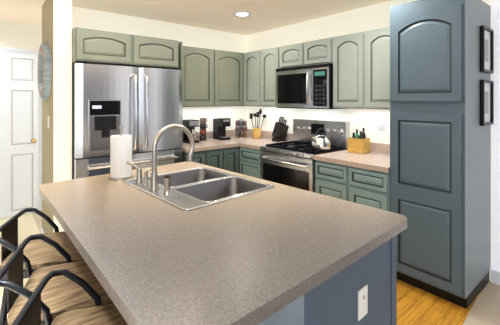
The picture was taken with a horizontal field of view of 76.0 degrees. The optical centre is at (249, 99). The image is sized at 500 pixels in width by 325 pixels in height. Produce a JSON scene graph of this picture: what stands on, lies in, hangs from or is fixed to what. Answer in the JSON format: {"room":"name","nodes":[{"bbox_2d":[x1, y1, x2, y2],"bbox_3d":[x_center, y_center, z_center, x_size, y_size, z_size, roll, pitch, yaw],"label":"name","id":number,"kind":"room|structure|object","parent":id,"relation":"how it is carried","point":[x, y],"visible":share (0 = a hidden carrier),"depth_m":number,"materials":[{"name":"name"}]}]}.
{"room":"kitchen","nodes":[
{"label":"kitchen","id":0,"kind":"room"},
{"bbox_2d":[0,213,39,315],"bbox_3d":[-3.596,1.448,1.943,3.989,0.004,2.400,0,0,-40],"label":"floor","id":1,"kind":"structure","parent":0,"point":[27,226],"depth_m":3.60,"materials":[{"name":"carpet"}]},
{"bbox_2d":[0,20,41,49],"bbox_3d":[-3.408,0.230,3.765,6.620,2.440,0.150,0,0,-40],"label":"wall","id":2,"kind":"structure","parent":0,"point":[19,35],"depth_m":4.08,"materials":[{"name":"paint"}]},
{"bbox_2d":[0,47,41,218],"bbox_3d":[-2.994,0.399,3.915,0.830,2.102,0.144,0,0,-40],"label":"hall door","id":3,"kind":"structure","parent":2,"relation":"in","point":[20,140],"depth_m":4.01,"materials":[{"name":"white paint"}]},
{"bbox_2d":[42,0,52,232],"bbox_3d":[-1.971,0.180,3.111,0.002,2.340,0.700,0,0,-40],"label":"wall","id":4,"kind":"structure","parent":0,"point":[47,104],"depth_m":3.09,"materials":[{"name":"beige paint"}]},
{"bbox_2d":[37,43,51,98],"bbox_3d":[-1.999,-0.280,3.100,0.056,0.550,0.550,0,0,-40],"label":"clock","id":5,"kind":"object","parent":4,"relation":"attached to","point":[44,71],"visible":1,"depth_m":2.96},
{"bbox_2d":[53,0,246,231],"bbox_3d":[-0.964,0.230,3.956,2.630,2.440,0.700,0,0,-40],"label":"wall","id":6,"kind":"structure","parent":0,"point":[68,17],"depth_m":3.50,"materials":[{"name":"paint"}]},
{"bbox_2d":[72,27,182,147],"bbox_3d":[-1.340,0.398,3.439,1.088,2.105,0.602,0,0,-40],"label":"upper cabinet","id":7,"kind":"object","parent":6,"relation":"attached to","point":[90,46],"visible":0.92,"depth_m":3.15,"materials":[{"name":"paint"}]},
{"bbox_2d":[183,46,214,106],"bbox_3d":[-0.762,-0.285,4.098,0.500,0.740,0.337,0,0,-40],"label":"upper cabinet","id":8,"kind":"object","parent":6,"relation":"attached to","point":[212,78],"depth_m":3.98,"materials":[{"name":"paint"}]},
{"bbox_2d":[196,130,235,139],"bbox_3d":[-0.578,0.490,4.462,1.384,0.100,0.015,0,0,-40],"label":"backsplash","id":9,"kind":"structure","parent":6,"relation":"attached to","point":[230,133],"depth_m":4.65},
{"bbox_2d":[215,50,242,105],"bbox_3d":[-0.387,-0.285,4.413,0.479,0.740,0.337,0,0,-40],"label":"upper cabinet","id":10,"kind":"object","parent":6,"relation":"attached to","point":[228,65],"depth_m":4.28,"materials":[{"name":"paint"}]},
{"bbox_2d":[0,0,390,35],"bbox_3d":[-0.618,-1.030,0.558,6.770,0.080,8.650,0,0,-40],"label":"ceiling","id":11,"kind":"structure","parent":0,"point":[218,15],"depth_m":3.54,"materials":[{"name":"paint"}]},
{"bbox_2d":[233,12,250,16],"bbox_3d":[-0.089,-0.985,3.685,0.209,0.009,0.209,0,0,41],"label":"recessed light","id":12,"kind":"object","parent":11,"relation":"in","point":[241,14],"visible":1,"depth_m":3.63,"materials":[{"name":"white paint"}]},
{"bbox_2d":[32,210,499,324],"bbox_3d":[-0.618,1.475,0.558,6.770,0.050,8.650,0,0,-40],"label":"floor","id":13,"kind":"structure","parent":0,"point":[485,309],"depth_m":2.25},
{"bbox_2d":[0,208,83,324],"bbox_3d":[-1.011,1.030,1.671,0.468,0.841,0.467,0,0,-15],"label":"stool","id":14,"kind":"object","parent":13,"relation":"on","point":[38,253],"visible":0.54,"depth_m":1.58,"materials":[{"name":"brown wood"}]},
{"bbox_2d":[0,234,112,324],"bbox_3d":[-0.728,1.030,1.334,0.468,0.841,0.466,0,0,-20],"label":"stool","id":15,"kind":"object","parent":13,"relation":"on","point":[60,294],"visible":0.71,"depth_m":1.25,"materials":[{"name":"brown wood"}]},
{"bbox_2d":[11,269,127,324],"bbox_3d":[-0.458,1.030,1.012,0.468,0.841,0.467,0,0,-15],"label":"stool","id":16,"kind":"object","parent":13,"relation":"on","point":[98,313],"visible":0.77,"depth_m":1.11,"materials":[{"name":"brown wood"}]},
{"bbox_2d":[247,0,499,280],"bbox_3d":[1.917,0.230,2.685,0.152,2.440,8.650,0,0,-40],"label":"wall","id":17,"kind":"structure","parent":0,"point":[371,17],"depth_m":3.46,"materials":[{"name":"paint"}]},
{"bbox_2d":[243,50,258,105],"bbox_3d":[0.143,-0.285,4.416,0.337,0.740,0.374,0,0,-40],"label":"upper cabinet","id":18,"kind":"object","parent":17,"relation":"attached to","point":[250,59],"depth_m":4.32,"materials":[{"name":"paint"}]},
{"bbox_2d":[259,47,278,106],"bbox_3d":[0.372,-0.285,4.143,0.337,0.740,0.339,0,0,-40],"label":"upper cabinet","id":19,"kind":"object","parent":17,"relation":"attached to","point":[268,58],"depth_m":4.05,"materials":[{"name":"paint"}]},
{"bbox_2d":[279,42,302,68],"bbox_3d":[0.604,-0.520,3.866,0.337,0.270,0.385,0,0,-40],"label":"upper cabinet","id":20,"kind":"object","parent":17,"relation":"attached to","point":[291,55],"depth_m":3.76,"materials":[{"name":"paint"}]},
{"bbox_2d":[303,37,330,65],"bbox_3d":[0.853,-0.520,3.570,0.337,0.270,0.387,0,0,-40],"label":"upper cabinet","id":21,"kind":"object","parent":17,"relation":"attached to","point":[315,52],"depth_m":3.47,"materials":[{"name":"paint"}]},
{"bbox_2d":[276,63,346,108],"bbox_3d":[0.685,-0.140,3.681,0.453,0.470,0.763,0,0,-40],"label":"microwave","id":22,"kind":"object","parent":21,"relation":"attached to","point":[307,87],"visible":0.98,"depth_m":3.50,"materials":[{"name":"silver metal"}]},
{"bbox_2d":[247,129,389,152],"bbox_3d":[0.766,0.490,3.925,0.015,0.100,2.535,0,0,-40],"label":"backsplash","id":23,"kind":"structure","parent":17,"relation":"attached to","point":[374,147],"depth_m":3.32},
{"bbox_2d":[331,32,362,108],"bbox_3d":[1.094,-0.285,3.283,0.337,0.740,0.363,0,0,-40],"label":"upper cabinet","id":24,"kind":"object","parent":17,"relation":"attached to","point":[360,61],"depth_m":3.17,"materials":[{"name":"paint"}]},
{"bbox_2d":[363,27,389,108],"bbox_3d":[1.332,-0.285,2.998,0.337,0.740,0.380,0,0,-40],"label":"upper cabinet","id":25,"kind":"object","parent":17,"relation":"attached to","point":[376,43],"depth_m":2.94,"materials":[{"name":"paint"}]},
{"bbox_2d":[378,120,384,130],"bbox_3d":[1.339,0.260,3.251,0.008,0.114,0.070,0,0,-40],"label":"outlet","id":26,"kind":"object","parent":17,"relation":"attached to","point":[381,125],"visible":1,"depth_m":3.25,"materials":[{"name":"white plastic"}]},
{"bbox_2d":[491,269,499,284],"bbox_3d":[3.279,1.400,0.936,0.011,0.100,4.220,0,0,-40],"label":"baseboard","id":27,"kind":"structure","parent":17,"relation":"attached to","point":[495,276],"depth_m":2.53,"materials":[{"name":"white paint"}]},
{"bbox_2d":[397,279,479,324],"bbox_3d":[0.018,1.447,2.887,2.500,0.006,3.200,0,0,-40],"label":"floor","id":28,"kind":"structure","parent":0,"point":[416,306],"depth_m":2.21,"materials":[{"name":"orange wood"}]},
{"bbox_2d":[72,62,182,178],"bbox_3d":[-1.307,0.555,3.385,1.060,1.790,0.693,0,0,-40],"label":"fridge","id":29,"kind":"object","parent":28,"relation":"on","point":[143,106],"visible":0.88,"depth_m":3.11,"materials":[{"name":"silver metal"}]},
{"bbox_2d":[183,153,206,164],"bbox_3d":[-0.807,1.016,3.870,0.249,0.868,0.627,0,0,-40],"label":"base cabinet","id":30,"kind":"object","parent":28,"relation":"on","point":[202,160],"depth_m":3.64,"materials":[{"name":"paint"}]},
{"bbox_2d":[207,157,226,169],"bbox_3d":[-0.618,1.016,4.029,0.245,0.868,0.627,0,0,-40],"label":"base cabinet","id":31,"kind":"object","parent":28,"relation":"on","point":[218,162],"depth_m":3.83,"materials":[{"name":"paint"}]},
{"bbox_2d":[227,153,238,172],"bbox_3d":[-0.420,1.016,4.195,0.271,0.868,0.627,0,0,-40],"label":"base cabinet","id":32,"kind":"object","parent":28,"relation":"on","point":[232,158],"depth_m":3.97,"materials":[{"name":"paint"}]},
{"bbox_2d":[239,149,260,178],"bbox_3d":[0.239,1.016,4.076,0.627,0.868,0.402,0,0,-40],"label":"base cabinet","id":33,"kind":"object","parent":28,"relation":"on","point":[249,163],"depth_m":3.87,"materials":[{"name":"paint"}]},
{"bbox_2d":[183,137,288,156],"bbox_3d":[-0.252,0.561,4.073,1.384,0.042,1.029,0,0,-40],"label":"countertop","id":34,"kind":"structure","parent":33,"relation":"on","point":[212,147],"depth_m":3.91,"materials":[{"name":"beige stone"}]},
{"bbox_2d":[183,119,198,142],"bbox_3d":[-0.766,0.397,4.075,0.158,0.285,0.212,0,0,-40],"label":"coffee maker","id":35,"kind":"object","parent":34,"relation":"on","point":[190,124],"visible":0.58,"depth_m":4.03,"materials":[{"name":"black plastic"}]},
{"bbox_2d":[197,118,207,141],"bbox_3d":[-0.610,0.384,4.206,0.130,0.310,0.122,0,0,-40],"label":"mug rack","id":36,"kind":"object","parent":34,"relation":"on","point":[203,121],"visible":1,"depth_m":4.17,"materials":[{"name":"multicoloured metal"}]},
{"bbox_2d":[213,118,229,139],"bbox_3d":[-0.388,0.394,4.399,0.136,0.290,0.222,0,0,-40],"label":"pod coffee maker","id":37,"kind":"object","parent":34,"relation":"on","point":[220,125],"visible":1,"depth_m":4.37,"materials":[{"name":"black plastic"}]},
{"bbox_2d":[235,119,247,138],"bbox_3d":[-0.126,0.403,4.568,0.190,0.272,0.190,0,0,-40],"label":"spice carousel","id":38,"kind":"object","parent":34,"relation":"on","point":[241,128],"visible":1,"depth_m":4.51,"materials":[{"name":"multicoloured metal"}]},
{"bbox_2d":[250,109,265,138],"bbox_3d":[0.110,0.329,4.528,0.203,0.420,0.194,0,0,-40],"label":"utensil crock","id":39,"kind":"object","parent":34,"relation":"on","point":[257,133],"visible":1,"depth_m":4.47,"materials":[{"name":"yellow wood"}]},
{"bbox_2d":[272,116,288,141],"bbox_3d":[0.398,0.378,4.211,0.214,0.322,0.110,0,0,-40],"label":"knife block","id":40,"kind":"object","parent":34,"relation":"on","point":[280,130],"visible":0.92,"depth_m":4.17,"materials":[{"name":"brown wood"}]},
{"bbox_2d":[259,119,349,191],"bbox_3d":[0.585,0.845,3.598,0.699,1.210,0.768,0,0,-40],"label":"stove","id":41,"kind":"object","parent":28,"relation":"on","point":[291,163],"visible":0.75,"depth_m":3.51,"materials":[{"name":"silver metal"}]},
{"bbox_2d":[311,128,330,149],"bbox_3d":[0.735,0.402,3.365,0.247,0.219,0.208,0,0,-40],"label":"kettle","id":42,"kind":"object","parent":41,"relation":"on","point":[320,142],"visible":1,"depth_m":3.31,"materials":[{"name":"silver metal"}]},
{"bbox_2d":[263,244,396,324],"bbox_3d":[-0.161,1.015,1.907,0.805,0.870,1.789,0,0,-40],"label":"kitchen island","id":43,"kind":"object","parent":28,"relation":"on","point":[367,295],"depth_m":1.26,"materials":[{"name":"paint"}]},
{"bbox_2d":[39,163,406,324],"bbox_3d":[-0.319,0.559,1.774,1.242,0.047,1.894,0,0,-40],"label":"island countertop","id":44,"kind":"structure","parent":43,"relation":"on","point":[175,259],"depth_m":1.21,"materials":[{"name":"beige stone"}]},
{"bbox_2d":[108,126,133,180],"bbox_3d":[-0.893,0.361,2.219,0.170,0.356,0.170,0,0,-40],"label":"paper towel","id":45,"kind":"object","parent":44,"relation":"on","point":[120,153],"visible":1,"depth_m":2.16,"materials":[{"name":"white paper"}]},
{"bbox_2d":[127,124,198,187],"bbox_3d":[-0.571,0.343,2.078,0.376,0.385,0.263,0,0,-40],"label":"faucet","id":46,"kind":"object","parent":44,"relation":"on","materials":[{"name":"silver metal"}]},
{"bbox_2d":[159,172,174,195],"bbox_3d":[-0.471,0.482,1.820,0.048,0.107,0.048,0,0,-40],"label":"soap dispenser","id":47,"kind":"object","parent":44,"relation":"on","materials":[{"name":"silver metal"}]},
{"bbox_2d":[159,168,230,187],"bbox_3d":[-0.429,0.625,2.231,0.492,0.180,0.364,0,0,-40],"label":"sink","id":48,"kind":"object","parent":44,"relation":"in","point":[189,175],"depth_m":2.40,"materials":[{"name":"grey metal"}]},
{"bbox_2d":[175,176,274,203],"bbox_3d":[-0.169,0.635,1.951,0.493,0.200,0.369,0,0,-40],"label":"sink","id":49,"kind":"object","parent":44,"relation":"in","point":[206,191],"depth_m":2.10,"materials":[{"name":"grey metal"}]},
{"bbox_2d":[314,157,346,200],"bbox_3d":[0.987,1.016,3.186,0.627,0.868,0.372,0,0,-40],"label":"base cabinet","id":50,"kind":"object","parent":28,"relation":"on","point":[330,177],"depth_m":2.98,"materials":[{"name":"paint"}]},
{"bbox_2d":[347,165,389,210],"bbox_3d":[1.226,1.016,2.900,0.627,0.868,0.373,0,0,-40],"label":"base cabinet","id":51,"kind":"object","parent":28,"relation":"on","point":[362,179],"depth_m":2.69,"materials":[{"name":"paint"}]},
{"bbox_2d":[315,149,389,172],"bbox_3d":[1.103,0.561,3.039,0.637,0.042,0.745,0,0,-40],"label":"countertop","id":52,"kind":"structure","parent":51,"relation":"on","point":[369,160],"depth_m":2.95,"materials":[{"name":"beige stone"}]},
{"bbox_2d":[348,128,369,153],"bbox_3d":[1.118,0.412,3.288,0.140,0.253,0.170,0,0,-40],"label":"caddy","id":53,"kind":"object","parent":52,"relation":"on","point":[358,143],"visible":1,"depth_m":3.24,"materials":[{"name":"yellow wood"}]},
{"bbox_2d":[390,0,493,308],"bbox_3d":[1.524,0.350,2.546,0.627,2.200,0.548,0,0,-40],"label":"pantry","id":54,"kind":"object","parent":28,"relation":"on","point":[441,89],"visible":1,"depth_m":2.33,"materials":[{"name":"paint"}]}
]}

